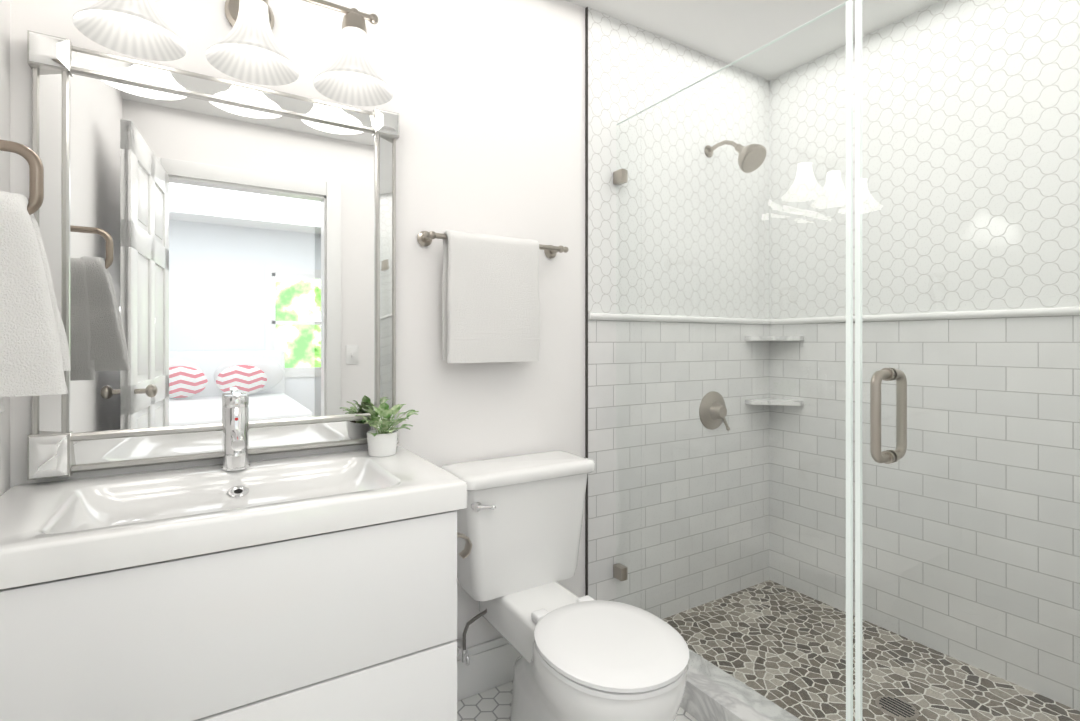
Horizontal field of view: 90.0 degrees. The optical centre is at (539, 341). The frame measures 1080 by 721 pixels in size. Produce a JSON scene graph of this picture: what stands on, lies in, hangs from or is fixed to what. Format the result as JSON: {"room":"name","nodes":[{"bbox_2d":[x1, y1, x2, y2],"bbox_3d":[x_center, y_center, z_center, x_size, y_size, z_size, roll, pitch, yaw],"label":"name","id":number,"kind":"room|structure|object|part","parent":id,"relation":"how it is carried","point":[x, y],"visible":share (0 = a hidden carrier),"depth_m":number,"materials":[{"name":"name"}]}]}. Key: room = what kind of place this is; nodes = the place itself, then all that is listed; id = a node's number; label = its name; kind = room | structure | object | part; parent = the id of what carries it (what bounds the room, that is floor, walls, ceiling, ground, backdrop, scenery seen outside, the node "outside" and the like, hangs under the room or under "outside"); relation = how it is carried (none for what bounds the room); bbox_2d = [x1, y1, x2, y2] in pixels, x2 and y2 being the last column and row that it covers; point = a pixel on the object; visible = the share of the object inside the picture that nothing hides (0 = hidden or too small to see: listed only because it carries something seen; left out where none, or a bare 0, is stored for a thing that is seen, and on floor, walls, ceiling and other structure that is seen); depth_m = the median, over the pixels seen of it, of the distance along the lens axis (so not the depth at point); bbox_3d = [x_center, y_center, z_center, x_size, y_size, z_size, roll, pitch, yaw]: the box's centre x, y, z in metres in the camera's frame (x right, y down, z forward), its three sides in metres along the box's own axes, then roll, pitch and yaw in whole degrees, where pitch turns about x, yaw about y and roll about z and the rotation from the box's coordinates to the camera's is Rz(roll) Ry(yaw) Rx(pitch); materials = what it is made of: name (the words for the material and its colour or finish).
{"room":"bathroom","nodes":[
{"label":"bathroom","id":0,"kind":"room"},
{"bbox_2d":[0,0,9,494],"bbox_3d":[-0.684,-0.045,0.310,0.100,2.590,2.000,0,0,-32],"label":"wall","id":1,"kind":"structure","parent":0,"point":[4,187],"depth_m":1.16,"materials":[{"name":"white paint"}]},
{"bbox_2d":[0,140,70,411],"bbox_3d":[-0.870,-0.113,0.874,0.173,0.450,0.095,0,0,-32],"label":"towel ring","id":2,"kind":"object","parent":1,"relation":"attached to","point":[34,355],"visible":1,"depth_m":0.86,"materials":[{"name":"white fabric"}]},
{"bbox_2d":[10,0,757,646],"bbox_3d":[-0.063,-0.045,1.925,2.850,2.590,0.100,0,0,-32],"label":"wall","id":3,"kind":"structure","parent":0,"point":[486,102],"depth_m":1.75,"materials":[{"name":"white paint"}]},
{"bbox_2d":[72,0,186,60],"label":"sconce","id":4,"kind":"object","parent":3,"relation":"attached to","point":[134,28],"depth_m":1.21,"materials":[{"name":"white glass"}]},
{"bbox_3d":[-0.891,-0.740,1.181,0.200,0.150,0.200,0,0,-32],"label":"lamp shade","id":5,"kind":"part","parent":4,"relation":"part of","materials":[{"name":"white glass"}]},
{"bbox_2d":[27,30,398,479],"bbox_3d":[-0.771,-0.187,1.397,0.816,0.976,0.055,0,0,-32],"label":"mirror","id":6,"kind":"object","parent":3,"relation":"attached to","point":[210,242],"visible":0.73,"depth_m":1.35,"materials":[{"name":"mirror glass"},{"name":"silver"},{"name":"polished light silver metal"}]},
{"bbox_2d":[0,446,466,720],"bbox_3d":[-0.661,0.637,1.202,0.868,0.645,0.501,0,0,-32],"label":"bathroom vanity","id":7,"kind":"object","parent":3,"relation":"attached to","point":[319,587],"visible":0.98,"depth_m":1.02,"materials":[{"name":"white"}]},
{"bbox_2d":[221,392,249,470],"bbox_3d":[-0.734,0.220,1.306,0.064,0.189,0.158,0,0,-32],"label":"faucet","id":8,"kind":"object","parent":7,"relation":"on","point":[235,431],"visible":0.98,"depth_m":1.32,"materials":[{"name":"silver metal"}]},
{"bbox_2d":[355,402,418,456],"bbox_3d":[-0.415,0.240,1.487,0.179,0.149,0.141,0,0,-32],"label":"potted plant","id":9,"kind":"object","parent":7,"relation":"on","point":[382,442],"visible":1,"depth_m":1.48,"materials":[{"name":"green plant"}]},
{"bbox_2d":[457,532,471,558],"bbox_3d":[-0.237,0.527,1.407,0.122,0.086,0.042,0,0,-32],"label":"paper holder","id":10,"kind":"object","parent":7,"relation":"attached to","point":[464,553],"visible":0.4,"depth_m":1.42,"materials":[{"name":"silver metal"}]},
{"bbox_2d":[205,0,298,85],"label":"sconce","id":11,"kind":"object","parent":3,"relation":"attached to","point":[247,48],"depth_m":1.33,"materials":[{"name":"white glass"}]},
{"bbox_3d":[-0.691,-0.740,1.304,0.200,0.150,0.200,0,0,-32],"label":"lamp shade","id":12,"kind":"part","parent":11,"relation":"part of","materials":[{"name":"white glass"}]},
{"bbox_2d":[302,0,393,105],"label":"sconce","id":13,"kind":"object","parent":3,"relation":"attached to","point":[352,78],"depth_m":1.42,"materials":[{"name":"white glass"}]},
{"bbox_3d":[-0.491,-0.740,1.427,0.200,0.150,0.200,0,0,-32],"label":"lamp shade","id":14,"kind":"part","parent":13,"relation":"part of","materials":[{"name":"white glass"}]},
{"bbox_2d":[457,636,520,700],"bbox_3d":[-0.481,1.073,1.598,1.536,0.155,0.019,0,0,-32],"label":"baseboard","id":15,"kind":"structure","parent":3,"relation":"attached to","point":[491,664],"depth_m":1.76,"materials":[{"name":"white paint"}]},
{"bbox_2d":[417,230,568,362],"bbox_3d":[-0.136,-0.139,1.761,0.526,0.410,0.101,0,0,-32],"label":"towel bar","id":16,"kind":"object","parent":3,"relation":"attached to","point":[490,301],"visible":1,"depth_m":1.69,"materials":[{"name":"white fabric"}]},
{"bbox_2d":[442,230,539,362],"bbox_3d":[-0.151,-0.138,1.730,0.328,0.407,0.064,0,0,-32],"label":"towel","id":17,"kind":"object","parent":16,"relation":"hanging from","point":[491,300],"depth_m":1.69,"materials":[{"name":"white fabric"}]},
{"bbox_2d":[585,7,768,618],"bbox_3d":[0.633,-0.045,2.287,1.084,2.390,0.012,0,0,-32],"label":"wall tile","id":18,"kind":"structure","parent":3,"relation":"attached to","point":[631,70],"depth_m":2.22,"materials":[{"name":"white tile"}]},
{"bbox_2d":[699,391,729,430],"bbox_3d":[0.769,0.300,2.328,0.166,0.166,0.063,0,0,-32],"label":"shower valve","id":19,"kind":"object","parent":18,"relation":"attached to","point":[707,413],"depth_m":2.32,"materials":[{"name":"silver metal"}]},
{"bbox_2d":[704,140,766,172],"bbox_3d":[0.801,-0.767,2.228,0.116,0.168,0.268,0,0,-32],"label":"shower head","id":20,"kind":"object","parent":18,"relation":"attached to","point":[760,155],"depth_m":2.15},
{"bbox_2d":[745,398,803,405],"bbox_3d":[1.060,0.275,2.441,0.175,0.020,0.175,0,0,-32],"label":"corner shelf","id":21,"kind":"object","parent":3,"relation":"attached to","point":[773,402],"depth_m":2.43,"materials":[{"name":"stone"}]},
{"bbox_2d":[745,336,803,340],"bbox_3d":[1.060,-0.015,2.442,0.175,0.020,0.175,0,0,-32],"label":"corner shelf","id":22,"kind":"object","parent":3,"relation":"attached to","point":[777,338],"depth_m":2.42,"materials":[{"name":"stone"}]},
{"bbox_2d":[457,681,697,720],"bbox_3d":[0.461,1.200,1.073,2.850,0.100,2.100,0,0,-32],"label":"floor","id":23,"kind":"structure","parent":0,"point":[493,704],"depth_m":1.70,"materials":[{"name":"white tile"}]},
{"bbox_2d":[441,450,688,720],"bbox_3d":[0.075,0.766,1.490,0.468,0.767,0.758,0,0,-32],"label":"toilet","id":24,"kind":"object","parent":23,"relation":"on","point":[519,525],"visible":0.92,"depth_m":1.54,"materials":[{"name":"white ceramic"}]},
{"bbox_2d":[663,580,1079,720],"bbox_3d":[1.130,1.140,1.660,0.875,0.020,1.580,0,0,-32],"label":"pebble shower floor","id":25,"kind":"structure","parent":23,"relation":"on","point":[795,609],"depth_m":1.88,"materials":[{"name":"grey stone"}]},
{"bbox_2d":[875,695,918,720],"bbox_3d":[1.100,1.128,1.665,0.112,0.003,0.112,0,0,-32],"label":"shower drain","id":26,"kind":"object","parent":25,"relation":"on","point":[884,700],"depth_m":1.66,"materials":[{"name":"silver metal"}]},
{"bbox_2d":[680,648,801,720],"bbox_3d":[0.706,1.100,1.399,0.140,0.100,1.580,0,0,-32],"label":"shower curb","id":27,"kind":"structure","parent":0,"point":[706,698],"depth_m":1.61,"materials":[{"name":"stone"}]},
{"bbox_2d":[613,0,852,720],"bbox_3d":[0.525,0.108,1.693,0.032,1.879,0.890,0,0,-32],"label":"glass","id":28,"kind":"object","parent":27,"relation":"on","point":[620,571],"visible":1,"depth_m":1.47,"materials":[{"name":"clear glass"}]},
{"bbox_2d":[566,0,940,79],"bbox_3d":[0.461,-1.290,1.073,2.850,0.100,2.100,0,0,-32],"label":"ceiling","id":29,"kind":"structure","parent":0,"point":[728,31],"depth_m":2.10,"materials":[{"name":"white paint"}]},
{"bbox_3d":[1.658,-0.045,1.751,0.100,2.590,2.000,0,0,-32],"label":"wall","id":30,"kind":"structure","parent":0,"visible":0},
{"bbox_2d":[588,313,770,324],"bbox_3d":[0.625,-0.094,2.275,1.050,0.028,0.028,0,0,-32],"label":"trim","id":31,"kind":"structure","parent":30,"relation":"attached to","point":[591,316],"depth_m":2.21,"materials":[{"name":"white ceramic"}]},
{"bbox_2d":[769,0,1079,710],"bbox_3d":[1.507,-0.045,1.892,0.010,2.390,1.580,0,0,-32],"label":"wall tile","id":32,"kind":"structure","parent":30,"relation":"attached to","point":[896,332],"depth_m":1.95,"materials":[{"name":"white tile"}]},
{"bbox_2d":[771,306,1079,324],"bbox_3d":[1.497,-0.094,1.894,0.028,0.028,1.592,0,0,-32],"label":"trim","id":33,"kind":"structure","parent":30,"relation":"attached to","point":[1037,312],"depth_m":1.93,"materials":[{"name":"white ceramic"}]},
{"bbox_3d":[1.496,-0.045,0.960,0.985,2.390,0.028,0,0,-32],"label":"wall tile","id":34,"kind":"structure","parent":0,"visible":0},
{"bbox_2d":[860,0,1079,720],"bbox_3d":[0.941,0.105,1.018,0.137,1.870,0.673,0,0,-32],"label":"shower glass door","id":35,"kind":"structure","parent":34,"relation":"attached to","point":[888,456],"depth_m":1.14,"materials":[{"name":"clear glass"}]},
{"bbox_2d":[855,0,861,720],"bbox_3d":[0.767,0.105,1.300,0.011,1.870,0.012,0,0,-32],"label":"shower glass door edge","id":36,"kind":"object","parent":35,"relation":"attached to","point":[858,363],"visible":1,"depth_m":1.30,"materials":[{"name":"white"}]},
{"bbox_3d":[0.803,0.170,1.242,0.137,0.220,0.030,0,0,-32],"label":"handle","id":37,"kind":"part","parent":35,"relation":"part of","materials":[{"name":"silver metal"}]}
]}

